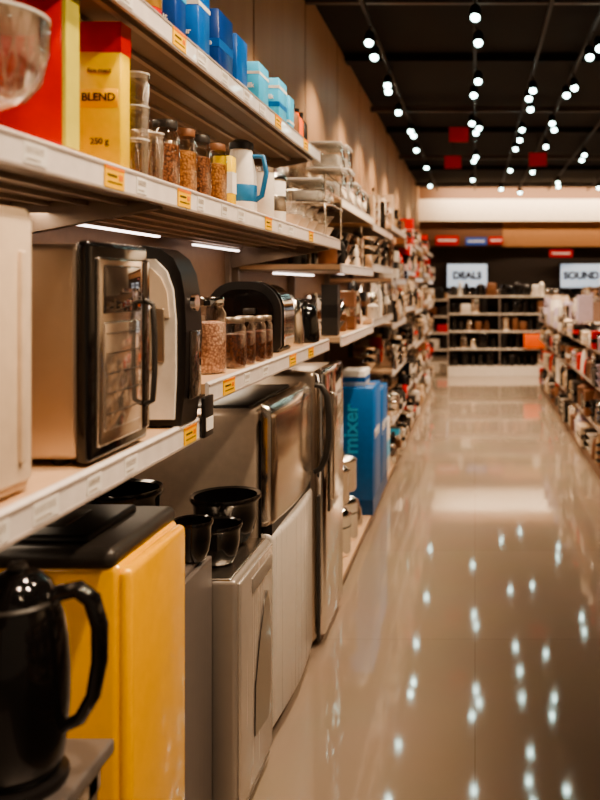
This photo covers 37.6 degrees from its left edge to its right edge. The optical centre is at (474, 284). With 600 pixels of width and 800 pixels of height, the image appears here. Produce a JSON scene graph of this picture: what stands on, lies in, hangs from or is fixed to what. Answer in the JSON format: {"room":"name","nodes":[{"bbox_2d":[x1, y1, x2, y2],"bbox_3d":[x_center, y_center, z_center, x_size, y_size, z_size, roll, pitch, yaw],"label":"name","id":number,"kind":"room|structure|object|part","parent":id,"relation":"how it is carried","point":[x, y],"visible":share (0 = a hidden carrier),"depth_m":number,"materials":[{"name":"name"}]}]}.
{"room":"electronics store","nodes":[
{"label":"electronics store","id":0,"kind":"room"},
{"bbox_2d":[209,0,419,313],"bbox_3d":[-1.250,-0.300,8.050,0.100,3.600,21.100,0,0,0],"label":"wall","id":1,"kind":"structure","parent":0,"point":[279,25],"depth_m":6.64,"materials":[{"name":"beige paint"}]},
{"bbox_2d":[253,0,410,218],"bbox_3d":[-1.198,-1.350,8.105,0.004,1.500,18.210,0,0,0],"label":"trim","id":2,"kind":"structure","parent":1,"relation":"attached to","point":[253,0],"depth_m":7.40,"materials":[{"name":"brown wood"}]},
{"bbox_2d":[249,354,599,799],"bbox_3d":[1.900,1.550,8.050,6.400,0.100,21.100,0,0,0],"label":"floor","id":3,"kind":"structure","parent":0,"point":[457,657],"depth_m":3.69,"materials":[{"name":"tile"}]},
{"bbox_2d":[43,738,113,799],"bbox_3d":[-0.812,1.111,1.105,0.475,0.777,0.510,0,0,0],"label":"display stand","id":4,"kind":"object","parent":3,"relation":"on","point":[86,756],"visible":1,"depth_m":1.30,"materials":[{"name":"metal"}]},
{"bbox_2d":[0,560,108,799],"bbox_3d":[-0.652,0.561,1.224,0.209,0.323,0.142,0,0,29],"label":"electric kettle","id":5,"kind":"object","parent":4,"relation":"on","point":[36,721],"visible":1,"depth_m":1.20,"materials":[{"name":"black plastic"}]},
{"bbox_2d":[0,504,184,799],"bbox_3d":[-0.880,0.984,1.722,0.489,1.032,0.327,0,0,0],"label":"appliance","id":6,"kind":"object","parent":3,"relation":"on","point":[132,555],"visible":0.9,"depth_m":1.62,"materials":[{"name":"yellow metal"}]},
{"bbox_2d":[87,479,163,505],"bbox_3d":[-0.840,0.597,2.035,0.180,0.225,0.180,0,0,0],"label":"bowl","id":7,"kind":"object","parent":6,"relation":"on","point":[137,492],"visible":0.09,"depth_m":2.04,"materials":[{"name":"ceramic"}]},
{"bbox_2d":[0,0,340,550],"bbox_3d":[-0.916,0.400,2.257,0.564,2.200,3.545,0,0,0],"label":"shelving","id":8,"kind":"object","parent":3,"relation":"on","point":[69,196],"visible":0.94,"depth_m":1.97,"materials":[{"name":"metal"}]},
{"bbox_2d":[0,205,30,498],"bbox_3d":[-0.898,0.095,1.133,0.484,0.420,0.305,0,0,0],"label":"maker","id":9,"kind":"object","parent":8,"relation":"on","point":[15,224],"visible":1,"depth_m":1.23,"materials":[{"name":"beige plastic"}]},
{"bbox_2d":[0,0,50,110],"bbox_3d":[-0.695,-0.296,1.190,0.182,0.168,0.182,0,0,0],"label":"glass bowl","id":10,"kind":"object","parent":8,"relation":"on","point":[16,19],"visible":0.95,"depth_m":1.21,"materials":[{"name":"glass"}]},
{"bbox_2d":[0,0,78,150],"bbox_3d":[-0.736,-0.349,1.420,0.129,0.272,0.052,0,0,0],"label":"carton","id":11,"kind":"object","parent":8,"relation":"on","point":[51,113],"visible":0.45,"depth_m":1.40,"materials":[{"name":"red cardboard"}]},
{"bbox_3d":[-0.675,-0.356,1.420,0.006,0.256,0.048,0,0,0],"label":"lime panel","id":12,"kind":"part","parent":11,"relation":"part of","materials":[{"name":"yellow cardboard"}]},
{"bbox_3d":[-0.903,-0.149,1.185,0.534,0.134,1.370,0,0,0],"label":"shelf","id":13,"kind":"part","parent":8,"relation":"part of","materials":[{"name":"metal"}]},
{"bbox_2d":[31,240,157,463],"bbox_3d":[-0.869,0.117,1.562,0.501,0.386,0.256,0,0,0],"label":"microwave oven","id":14,"kind":"object","parent":8,"relation":"on","point":[90,302],"visible":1,"depth_m":1.44,"materials":[{"name":"metal"}]},
{"bbox_3d":[-0.903,0.373,1.265,0.534,0.134,1.530,0,0,0],"label":"microwave shelf","id":15,"kind":"part","parent":8,"relation":"part of","materials":[{"name":"metal"}]},
{"bbox_2d":[77,22,130,168],"bbox_3d":[-0.715,-0.356,1.637,0.086,0.288,0.049,0,0,0],"label":"carton","id":16,"kind":"object","parent":8,"relation":"on","point":[104,47],"visible":1,"depth_m":1.61,"materials":[{"name":"yellow cardboard"}]},
{"bbox_2d":[130,70,149,170],"bbox_3d":[-0.695,-0.323,1.745,0.053,0.221,0.053,0,0,0],"label":"glass tumbler","id":17,"kind":"object","parent":8,"relation":"on","point":[135,74],"visible":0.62,"depth_m":1.75,"materials":[{"name":"glass"}]},
{"bbox_2d":[130,128,155,175],"bbox_3d":[-0.800,-0.292,2.050,0.068,0.160,0.068,0,0,0],"label":"glass tumbler","id":18,"kind":"object","parent":8,"relation":"on","point":[137,157],"visible":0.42,"depth_m":2.02,"materials":[{"name":"clear glass"}]},
{"bbox_2d":[141,131,164,173],"bbox_3d":[-0.705,-0.273,1.860,0.049,0.120,0.049,0,0,0],"label":"glass tumbler","id":19,"kind":"object","parent":8,"relation":"on","point":[151,133],"visible":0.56,"depth_m":1.86,"materials":[{"name":"glass"}]},
{"bbox_2d":[145,0,161,14],"bbox_3d":[-0.700,-0.613,1.790,0.078,0.124,0.078,0,0,0],"label":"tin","id":20,"kind":"object","parent":8,"relation":"on","point":[156,4],"visible":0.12,"depth_m":1.77,"materials":[{"name":"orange metal"}]},
{"bbox_2d":[150,119,179,185],"bbox_3d":[-0.722,-0.297,1.980,0.066,0.170,0.066,0,0,0],"label":"jar","id":21,"kind":"object","parent":8,"relation":"on","point":[170,172],"visible":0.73,"depth_m":1.96,"materials":[{"name":"clear glass"}]},
{"bbox_2d":[154,139,177,144],"bbox_3d":[-0.800,-0.292,2.200,0.068,0.160,0.068,0,0,0],"label":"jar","id":22,"kind":"object","parent":8,"relation":"on","point":[158,140],"visible":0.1,"depth_m":2.17,"materials":[{"name":"clear glass"}]},
{"bbox_2d":[141,246,201,425],"bbox_3d":[-0.809,0.110,1.870,0.382,0.390,0.151,0,0,0],"label":"toaster","id":23,"kind":"object","parent":8,"relation":"on","point":[174,290],"visible":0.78,"depth_m":1.84,"materials":[{"name":"white plastic"}]},
{"bbox_2d":[162,0,186,34],"bbox_3d":[-0.723,-0.635,1.994,0.067,0.170,0.073,0,0,0],"label":"carton","id":24,"kind":"object","parent":8,"relation":"on","point":[174,11],"visible":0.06,"depth_m":1.97,"materials":[{"name":"cardboard"}]},
{"bbox_2d":[171,128,196,190],"bbox_3d":[-0.715,-0.297,2.090,0.060,0.170,0.060,0,0,0],"label":"jar","id":25,"kind":"object","parent":8,"relation":"on","point":[188,159],"visible":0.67,"depth_m":2.07,"materials":[{"name":"clear glass"}]},
{"bbox_3d":[-0.903,-0.149,2.952,0.534,0.134,2.156,0,0,0],"label":"shelf","id":26,"kind":"part","parent":8,"relation":"part of","materials":[{"name":"metal"}]},
{"bbox_2d":[186,0,209,54],"bbox_3d":[-0.718,-0.643,2.134,0.077,0.185,0.093,0,0,0],"label":"carton","id":27,"kind":"object","parent":8,"relation":"on","point":[197,11],"visible":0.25,"depth_m":2.09,"materials":[{"name":"cardboard"}]},
{"bbox_3d":[-0.903,-0.487,2.005,0.534,0.134,3.010,0,0,0],"label":"shelf","id":28,"kind":"part","parent":8,"relation":"part of","materials":[{"name":"metal"}]},
{"bbox_2d":[189,134,211,195],"bbox_3d":[-0.705,-0.297,2.180,0.056,0.170,0.056,0,0,0],"label":"jar","id":29,"kind":"object","parent":8,"relation":"on","point":[204,164],"visible":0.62,"depth_m":2.16,"materials":[{"name":"clear glass"}]},
{"bbox_2d":[201,394,212,437],"bbox_3d":[-0.628,0.307,1.998,0.012,0.095,0.065,0,0,0],"label":"sign holder","id":30,"kind":"object","parent":8,"relation":"attached to","point":[206,401],"visible":1,"depth_m":1.98,"materials":[{"name":"plastic"}]},
{"bbox_2d":[200,297,226,374],"bbox_3d":[-0.712,0.135,2.290,0.082,0.205,0.081,0,0,0],"label":"storage jar","id":31,"kind":"object","parent":8,"relation":"on","point":[214,333],"visible":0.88,"depth_m":2.26,"materials":[{"name":"clear glass"}]},
{"bbox_2d":[205,143,226,201],"bbox_3d":[-0.695,-0.295,2.280,0.058,0.165,0.058,0,0,0],"label":"jar","id":32,"kind":"object","parent":8,"relation":"on","point":[219,171],"visible":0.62,"depth_m":2.26,"materials":[{"name":"clear glass"}]},
{"bbox_2d":[209,8,232,75],"bbox_3d":[-0.710,-0.640,2.304,0.072,0.180,0.133,0,0,0],"label":"carton","id":33,"kind":"object","parent":8,"relation":"on","point":[220,26],"visible":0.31,"depth_m":2.26,"materials":[{"name":"cardboard"}]},
{"bbox_2d":[213,156,236,204],"bbox_3d":[-0.708,-0.287,2.399,0.057,0.150,0.043,0,0,0],"label":"carton","id":34,"kind":"object","parent":8,"relation":"on","point":[230,161],"visible":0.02,"depth_m":2.38,"materials":[{"name":"cardboard"}]},
{"bbox_2d":[224,317,246,368],"bbox_3d":[-0.690,0.165,2.440,0.066,0.145,0.066,0,0,0],"label":"jar","id":35,"kind":"object","parent":8,"relation":"on","point":[236,342],"visible":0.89,"depth_m":2.41,"materials":[{"name":"clear glass"}]},
{"bbox_2d":[233,33,247,88],"bbox_3d":[-0.708,-0.633,2.464,0.067,0.165,0.113,0,0,0],"label":"carton","id":36,"kind":"object","parent":8,"relation":"on","point":[239,46],"visible":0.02,"depth_m":2.44,"materials":[{"name":"cardboard"}]},
{"bbox_2d":[234,316,255,364],"bbox_3d":[-0.690,0.165,2.550,0.062,0.145,0.062,0,0,0],"label":"jar","id":37,"kind":"object","parent":8,"relation":"on","point":[251,336],"visible":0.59,"depth_m":2.53,"materials":[{"name":"clear glass"}]},
{"bbox_2d":[229,139,268,211],"bbox_3d":[-0.704,-0.328,2.593,0.122,0.230,0.096,0,0,31],"label":"water pitcher","id":38,"kind":"object","parent":8,"relation":"on","point":[241,149],"visible":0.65,"depth_m":2.57,"materials":[{"name":"plastic"}]},
{"bbox_2d":[206,281,293,352],"bbox_3d":[-0.805,0.112,3.062,0.264,0.252,0.275,0,0,0],"label":"toaster","id":39,"kind":"object","parent":8,"relation":"on","point":[241,298],"visible":0.7,"depth_m":2.96,"materials":[{"name":"black plastic"}]},
{"bbox_2d":[247,316,265,361],"bbox_3d":[-0.680,0.168,2.650,0.058,0.140,0.058,0,0,0],"label":"jar","id":40,"kind":"object","parent":8,"relation":"on","point":[260,335],"visible":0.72,"depth_m":2.63,"materials":[{"name":"clear glass"}]},
{"bbox_2d":[247,61,268,105],"bbox_3d":[-0.710,-0.625,2.719,0.072,0.150,0.123,0,0,0],"label":"carton","id":41,"kind":"object","parent":8,"relation":"on","point":[257,75],"visible":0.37,"depth_m":2.66,"materials":[{"name":"cardboard"}]},
{"bbox_2d":[255,315,272,358],"bbox_3d":[-0.680,0.168,2.740,0.056,0.140,0.056,0,0,0],"label":"jar","id":42,"kind":"object","parent":8,"relation":"on","point":[269,333],"visible":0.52,"depth_m":2.72,"materials":[{"name":"clear glass"}]},
{"bbox_3d":[-0.903,0.301,2.880,0.534,0.134,1.680,0,0,0],"label":"jar shelf","id":43,"kind":"part","parent":8,"relation":"part of","materials":[{"name":"metal"}]},
{"bbox_2d":[255,165,274,216],"bbox_3d":[-0.700,-0.301,2.785,0.084,0.177,0.084,0,0,0],"label":"canister","id":44,"kind":"object","parent":8,"relation":"on","point":[265,206],"visible":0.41,"depth_m":2.75,"materials":[{"name":"ceramic"}]},
{"bbox_2d":[268,78,286,121],"bbox_3d":[-0.713,-0.633,2.989,0.077,0.165,0.123,0,0,0],"label":"carton","id":45,"kind":"object","parent":8,"relation":"on","point":[277,90],"visible":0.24,"depth_m":2.93,"materials":[{"name":"cardboard"}]},
{"bbox_2d":[274,172,285,220],"bbox_3d":[-0.705,-0.306,2.930,0.106,0.187,0.106,0,0,0],"label":"canister","id":46,"kind":"object","parent":8,"relation":"on","point":[279,178],"visible":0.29,"depth_m":2.90,"materials":[{"name":"paper"}]},
{"bbox_2d":[287,95,293,127],"bbox_3d":[-0.708,-0.621,3.130,0.067,0.140,0.082,0,0,0],"label":"carton","id":47,"kind":"object","parent":8,"relation":"on","point":[290,102],"visible":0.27,"depth_m":3.11,"materials":[{"name":"cardboard"}]},
{"bbox_2d":[294,104,298,132],"bbox_3d":[-0.700,-0.621,3.250,0.056,0.140,0.055,0,0,0],"label":"bottle","id":48,"kind":"object","parent":8,"relation":"on","point":[296,117],"visible":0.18,"depth_m":3.24,"materials":[{"name":"orange plastic"}]},
{"bbox_2d":[290,295,303,346],"bbox_3d":[-0.721,0.138,3.316,0.110,0.200,0.112,0,0,44],"label":"kettle","id":49,"kind":"object","parent":8,"relation":"on","point":[298,320],"visible":0.46,"depth_m":3.29,"materials":[{"name":"metal"}]},
{"bbox_2d":[295,108,302,135],"bbox_3d":[-0.700,-0.621,3.330,0.056,0.140,0.055,0,0,0],"label":"bottle","id":50,"kind":"object","parent":8,"relation":"on","point":[296,109],"visible":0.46,"depth_m":3.32,"materials":[{"name":"orange plastic"}]},
{"bbox_2d":[299,112,306,139],"bbox_3d":[-0.700,-0.621,3.410,0.056,0.140,0.055,0,0,0],"label":"bottle","id":51,"kind":"object","parent":8,"relation":"on","point":[300,113],"visible":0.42,"depth_m":3.40,"materials":[{"name":"brown glass"}]},
{"bbox_2d":[300,301,319,342],"bbox_3d":[-0.701,0.152,3.515,0.121,0.170,0.124,0,0,44],"label":"kettle","id":52,"kind":"object","parent":8,"relation":"on","point":[309,314],"visible":0.76,"depth_m":3.48,"materials":[{"name":"black metal"}]},
{"bbox_2d":[286,202,333,235],"bbox_3d":[-0.710,-0.263,3.550,0.126,0.100,0.826,0,0,0],"label":"bowls","id":53,"kind":"object","parent":8,"relation":"on","point":[296,219],"visible":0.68,"depth_m":3.39,"materials":[{"name":"white ceramic"}]},
{"bbox_2d":[286,173,342,239],"bbox_3d":[-0.800,-0.343,3.780,0.360,0.260,0.440,0,0,0],"label":"wire rack","id":54,"kind":"object","parent":8,"relation":"on","point":[324,206],"visible":0.52,"depth_m":3.73,"materials":[{"name":"silver metal"}]},
{"bbox_2d":[286,177,295,200],"bbox_3d":[-0.880,-0.409,3.750,0.138,0.112,0.208,0,0,0],"label":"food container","id":55,"kind":"object","parent":54,"relation":"in","point":[287,180],"visible":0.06,"depth_m":3.73,"materials":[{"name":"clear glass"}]},
{"bbox_2d":[288,177,328,200],"bbox_3d":[-0.720,-0.405,3.680,0.148,0.102,0.168,0,0,0],"label":"food container","id":56,"kind":"object","parent":54,"relation":"in","point":[298,195],"visible":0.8,"depth_m":3.61,"materials":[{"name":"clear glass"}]},
{"bbox_2d":[299,181,335,204],"bbox_3d":[-0.720,-0.409,3.870,0.148,0.112,0.158,0,0,0],"label":"food container","id":57,"kind":"object","parent":54,"relation":"in","point":[330,198],"visible":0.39,"depth_m":3.87,"materials":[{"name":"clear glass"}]},
{"bbox_2d":[185,556,211,799],"bbox_3d":[-0.925,1.105,2.100,0.450,0.790,0.340,0,0,0],"label":"panel","id":58,"kind":"object","parent":3,"relation":"on","point":[198,576],"visible":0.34,"depth_m":2.16,"materials":[{"name":"grey metal"}]},
{"bbox_2d":[173,514,213,563],"bbox_3d":[-0.728,0.657,2.190,0.106,0.105,0.106,0,0,0],"label":"bowl","id":59,"kind":"object","parent":58,"relation":"on","point":[198,527],"visible":0.7,"depth_m":2.16,"materials":[{"name":"ceramic"}]},
{"bbox_2d":[132,381,331,727],"bbox_3d":[-0.863,0.942,3.090,0.595,1.116,0.666,0,0,0],"label":"refrigerator","id":60,"kind":"object","parent":3,"relation":"on","point":[261,438],"visible":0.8,"depth_m":2.82,"materials":[{"name":"grey metal"}]},
{"bbox_2d":[212,538,271,799],"bbox_3d":[-0.891,1.149,2.493,0.518,0.703,0.385,0,0,0],"label":"appliance","id":61,"kind":"object","parent":3,"relation":"on","point":[241,589],"visible":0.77,"depth_m":2.34,"materials":[{"name":"silver metal"}]},
{"bbox_2d":[206,517,242,566],"bbox_3d":[-0.735,0.739,2.435,0.136,0.115,0.136,0,0,0],"label":"cup","id":62,"kind":"object","parent":61,"relation":"on","point":[225,535],"visible":0.75,"depth_m":2.40,"materials":[{"name":"ceramic"}]},
{"bbox_2d":[189,486,261,544],"bbox_3d":[-0.772,0.722,2.632,0.216,0.150,0.216,0,0,0],"label":"bowl","id":63,"kind":"object","parent":61,"relation":"on","point":[241,502],"visible":0.53,"depth_m":2.60,"materials":[{"name":"ceramic"}]},
{"bbox_2d":[255,360,342,641],"bbox_3d":[-0.865,0.925,3.740,0.550,1.150,0.480,0,0,0],"label":"refrigerator","id":64,"kind":"object","parent":3,"relation":"on","point":[328,483],"visible":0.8,"depth_m":3.54,"materials":[{"name":"metal"}]},
{"bbox_2d":[232,168,432,583],"bbox_3d":[-0.917,0.400,8.530,0.562,2.200,8.940,0,0,0],"label":"shelving","id":65,"kind":"object","parent":3,"relation":"on","point":[296,279],"visible":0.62,"depth_m":5.58,"materials":[{"name":"metal"}]},
{"bbox_2d":[275,163,336,188],"bbox_3d":[-0.950,-0.534,4.660,0.240,0.220,1.120,0,0,0],"label":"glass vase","id":66,"kind":"object","parent":65,"relation":"on","point":[304,163],"visible":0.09,"depth_m":4.70,"materials":[{"name":"clear glass"}]},
{"bbox_2d":[305,167,347,199],"bbox_3d":[-0.740,-0.500,4.250,0.178,0.152,0.208,0,0,0],"label":"food container","id":67,"kind":"object","parent":65,"relation":"in","point":[310,170],"visible":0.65,"depth_m":4.19,"materials":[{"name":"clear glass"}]},
{"bbox_2d":[309,141,345,169],"bbox_3d":[-0.740,-0.643,4.280,0.158,0.132,0.178,0,0,0],"label":"food container","id":68,"kind":"object","parent":67,"relation":"on","point":[327,160],"visible":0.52,"depth_m":4.21,"materials":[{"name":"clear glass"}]},
{"bbox_2d":[317,168,354,204],"bbox_3d":[-0.740,-0.515,4.520,0.178,0.182,0.228,0,0,0],"label":"food container","id":69,"kind":"object","parent":65,"relation":"in","point":[350,189],"visible":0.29,"depth_m":4.51,"materials":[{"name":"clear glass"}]},
{"bbox_2d":[319,145,352,169],"bbox_3d":[-0.740,-0.668,4.520,0.158,0.122,0.188,0,0,0],"label":"food container","id":70,"kind":"object","parent":69,"relation":"on","point":[348,162],"visible":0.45,"depth_m":4.51,"materials":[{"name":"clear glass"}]},
{"bbox_2d":[343,465,351,557],"bbox_3d":[-0.735,1.166,4.450,0.178,0.487,0.178,0,0,0],"label":"stock pot","id":71,"kind":"object","parent":65,"relation":"on","point":[347,513],"visible":0.18,"depth_m":4.41,"materials":[{"name":"silver metal"}]},
{"bbox_2d":[343,451,358,541],"bbox_3d":[-0.735,1.166,4.720,0.178,0.487,0.178,0,0,0],"label":"stock pot","id":72,"kind":"object","parent":65,"relation":"on","point":[349,460],"visible":0.28,"depth_m":4.68,"materials":[{"name":"silver metal"}]},
{"bbox_2d":[347,183,361,208],"bbox_3d":[-0.740,-0.495,4.800,0.178,0.142,0.208,0,0,0],"label":"food container","id":73,"kind":"object","parent":65,"relation":"in","point":[357,200],"visible":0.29,"depth_m":4.78,"materials":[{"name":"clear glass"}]},
{"bbox_2d":[354,190,366,212],"bbox_3d":[-0.740,-0.490,5.080,0.168,0.132,0.208,0,0,0],"label":"food container","id":74,"kind":"object","parent":65,"relation":"in","point":[364,194],"visible":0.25,"depth_m":5.08,"materials":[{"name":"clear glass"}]},
{"bbox_2d":[358,502,362,527],"bbox_3d":[-0.731,1.327,4.974,0.153,0.165,0.158,0,0,43],"label":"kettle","id":75,"kind":"object","parent":65,"relation":"on","point":[360,519],"visible":0.05,"depth_m":4.95,"materials":[{"name":"metal"}]},
{"bbox_2d":[343,380,380,514],"bbox_3d":[-0.776,1.019,5.409,0.310,0.780,0.425,0,0,0],"label":"carton","id":76,"kind":"object","parent":65,"relation":"on","point":[361,405],"visible":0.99,"depth_m":5.20,"materials":[{"name":"cardboard"}]},
{"bbox_2d":[343,367,369,386],"bbox_3d":[-0.755,0.579,5.375,0.152,0.098,0.252,0,0,0],"label":"carton","id":77,"kind":"object","parent":76,"relation":"on","point":[352,376],"visible":0.83,"depth_m":5.25,"materials":[{"name":"cardboard"}]},
{"bbox_2d":[290,188,434,463],"bbox_3d":[-0.790,0.328,8.524,0.376,2.154,8.814,0,0,0],"label":"stocked kitchenware","id":78,"kind":"object","parent":65,"relation":"on","point":[337,310],"visible":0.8,"depth_m":6.85,"materials":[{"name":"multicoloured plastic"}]},
{"bbox_2d":[380,383,386,494],"bbox_3d":[-0.764,1.054,5.879,0.275,0.710,0.445,0,0,0],"label":"carton","id":79,"kind":"object","parent":65,"relation":"on","point":[383,386],"visible":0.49,"depth_m":5.85,"materials":[{"name":"cardboard"}]},
{"bbox_2d":[387,416,389,473],"bbox_3d":[-0.750,1.205,6.325,0.202,0.410,0.352,0,0,0],"label":"carton","id":80,"kind":"object","parent":65,"relation":"on","point":[388,417],"visible":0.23,"depth_m":6.39,"materials":[{"name":"cardboard"}]},
{"bbox_2d":[448,294,550,375],"bbox_3d":[0.400,0.830,14.225,1.700,1.340,0.450,0,0,0],"label":"shelving","id":81,"kind":"object","parent":3,"relation":"on","point":[494,315],"visible":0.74,"depth_m":14.40,"materials":[{"name":"white metal"}]},
{"bbox_2d":[451,281,544,365],"bbox_3d":[0.412,0.637,14.125,1.625,1.405,0.350,0,0,0],"label":"shelf merchandise","id":82,"kind":"object","parent":81,"relation":"on","point":[517,306],"visible":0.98,"depth_m":14.06,"materials":[{"name":"black plastic"}]},
{"bbox_2d":[423,287,595,350],"bbox_3d":[1.900,0.761,18.200,6.000,1.478,0.600,0,0,0],"label":"display shelf","id":83,"kind":"object","parent":3,"relation":"on","point":[572,292],"visible":0.14,"depth_m":17.95,"materials":[{"name":"white"}]},
{"bbox_2d":[538,298,599,479],"bbox_3d":[1.320,0.850,6.050,0.760,1.300,13.100,0,0,0],"label":"shelving","id":84,"kind":"object","parent":3,"relation":"on","point":[596,305],"visible":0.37,"depth_m":8.37,"materials":[{"name":"metal"}]},
{"bbox_2d":[539,293,599,466],"bbox_3d":[1.138,0.759,6.022,0.456,1.301,12.820,0,0,0],"label":"stocked housewares","id":85,"kind":"object","parent":84,"relation":"on","point":[576,319],"visible":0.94,"depth_m":8.51,"materials":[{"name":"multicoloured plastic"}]},
{"bbox_2d":[576,285,599,301],"bbox_3d":[2.300,0.751,12.750,0.800,1.497,6.500,0,0,0],"label":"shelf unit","id":86,"kind":"object","parent":3,"relation":"on","point":[595,291],"visible":0.12,"depth_m":14.29,"materials":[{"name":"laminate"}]},
{"bbox_2d":[305,0,599,185],"bbox_3d":[1.900,-1.955,9.000,6.160,0.290,16.000,0,0,0],"label":"ceiling beams","id":87,"kind":"structure","parent":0,"point":[350,58],"depth_m":7.83,"materials":[{"name":"black metal"}]},
{"bbox_2d":[358,0,437,190],"bbox_3d":[-0.773,-1.935,8.000,0.174,0.329,19.000,0,0,0],"label":"track lighting","id":88,"kind":"object","parent":87,"relation":"hanging from","point":[370,36],"visible":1,"depth_m":7.68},
{"bbox_2d":[445,156,460,167],"bbox_3d":[-0.320,-1.895,12.310,0.240,0.410,0.020,0,0,0],"label":"hanging sign","id":89,"kind":"object","parent":87,"relation":"hanging from","point":[450,161],"visible":0.79,"depth_m":12.30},
{"bbox_2d":[449,127,468,141],"bbox_3d":[-0.200,-1.935,10.510,0.240,0.330,0.020,0,0,0],"label":"hanging sign","id":90,"kind":"object","parent":87,"relation":"hanging from","point":[456,134],"visible":1,"depth_m":10.50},
{"bbox_2d":[468,0,483,190],"bbox_3d":[0.008,-1.935,8.000,0.180,0.329,19.000,0,0,0],"label":"track lighting","id":91,"kind":"object","parent":87,"relation":"hanging from","point":[475,9],"visible":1,"depth_m":7.53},
{"bbox_2d":[499,0,554,190],"bbox_3d":[0.531,-1.935,8.000,0.156,0.329,19.000,0,0,0],"label":"track lighting","id":92,"kind":"object","parent":87,"relation":"hanging from","point":[531,89],"visible":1,"depth_m":8.24,"materials":[{"name":"black metal"}]},
{"bbox_2d":[529,153,546,165],"bbox_3d":[0.850,-1.855,11.510,0.240,0.490,0.020,0,0,0],"label":"hanging sign","id":93,"kind":"object","parent":87,"relation":"hanging from","point":[535,159],"visible":0.79,"depth_m":11.50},
{"bbox_2d":[518,9,599,193],"bbox_3d":[0.904,-1.940,8.000,0.170,0.321,19.000,0,0,0],"label":"track lighting","id":94,"kind":"object","parent":87,"relation":"hanging from","point":[587,49],"visible":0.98,"depth_m":7.79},
{"bbox_2d":[547,121,599,190],"bbox_3d":[1.500,-1.935,8.000,0.162,0.329,19.000,0,0,0],"label":"track lighting","id":95,"kind":"object","parent":87,"relation":"hanging from","point":[583,153],"visible":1,"depth_m":12.26,"materials":[{"name":"black metal"}]},
{"bbox_2d":[586,178,599,190],"bbox_3d":[2.282,-1.935,8.000,0.141,0.329,19.000,0,0,0],"label":"track lighting","id":96,"kind":"object","parent":87,"relation":"hanging from","point":[598,180],"visible":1,"depth_m":15.80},
{"bbox_2d":[315,5,599,186],"bbox_3d":[1.900,-2.150,8.050,6.400,0.100,21.100,0,0,0],"label":"ceiling","id":97,"kind":"structure","parent":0,"point":[399,28],"depth_m":8.69,"materials":[{"name":"black paint"}]},
{"bbox_2d":[420,247,599,353],"bbox_3d":[1.900,-0.300,18.550,6.200,3.600,0.100,0,0,0],"label":"wall","id":98,"kind":"structure","parent":0,"point":[531,266],"depth_m":18.50,"materials":[{"name":"black paint"}]},
{"bbox_2d":[435,236,458,244],"bbox_3d":[-0.600,-0.960,18.317,0.500,0.200,0.085,0,0,0],"label":"sign","id":99,"kind":"object","parent":98,"relation":"attached to","point":[439,240],"visible":1,"depth_m":18.28,"materials":[{"name":"plastic"}]},
{"bbox_2d":[446,263,487,288],"bbox_3d":[-0.170,-0.200,18.446,0.920,0.560,0.109,0,0,0],"label":"sign","id":100,"kind":"object","parent":98,"relation":"attached to","point":[474,274],"visible":0.98,"depth_m":18.39,"materials":[{"name":"white plastic"}]},
{"bbox_2d":[466,238,486,244],"bbox_3d":[0.025,-0.940,18.317,0.450,0.160,0.085,0,0,0],"label":"sign","id":101,"kind":"object","parent":98,"relation":"attached to","point":[469,241],"visible":1,"depth_m":18.28,"materials":[{"name":"plastic"}]},
{"bbox_2d":[489,237,502,243],"bbox_3d":[0.450,-0.960,18.317,0.300,0.160,0.085,0,0,0],"label":"sign","id":102,"kind":"object","parent":98,"relation":"attached to","point":[492,240],"visible":1,"depth_m":18.28,"materials":[{"name":"plastic"}]},
{"bbox_2d":[419,187,599,246],"bbox_3d":[1.900,-1.465,18.400,6.200,1.270,0.200,0,0,0],"label":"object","id":103,"kind":"structure","parent":98,"relation":"attached to","point":[514,234],"depth_m":18.35,"materials":[{"name":"brown wood"}]},
{"bbox_2d":[419,199,599,221],"bbox_3d":[1.900,-1.605,18.350,6.200,0.470,0.300,0,0,0],"label":"light panel","id":104,"kind":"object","parent":98,"relation":"attached to","point":[430,210],"depth_m":18.20,"materials":[{"name":"white plastic"}]},
{"bbox_2d":[549,250,572,256],"bbox_3d":[1.850,-0.680,18.317,0.500,0.160,0.085,0,0,0],"label":"sign","id":105,"kind":"object","parent":98,"relation":"attached to","point":[552,253],"visible":1,"depth_m":18.28,"materials":[{"name":"plastic"}]},
{"bbox_2d":[559,263,599,288],"bbox_3d":[2.300,-0.200,18.446,0.950,0.560,0.109,0,0,0],"label":"sign","id":106,"kind":"object","parent":98,"relation":"attached to","point":[571,275],"visible":1,"depth_m":18.39,"materials":[{"name":"white plastic"}]}
]}

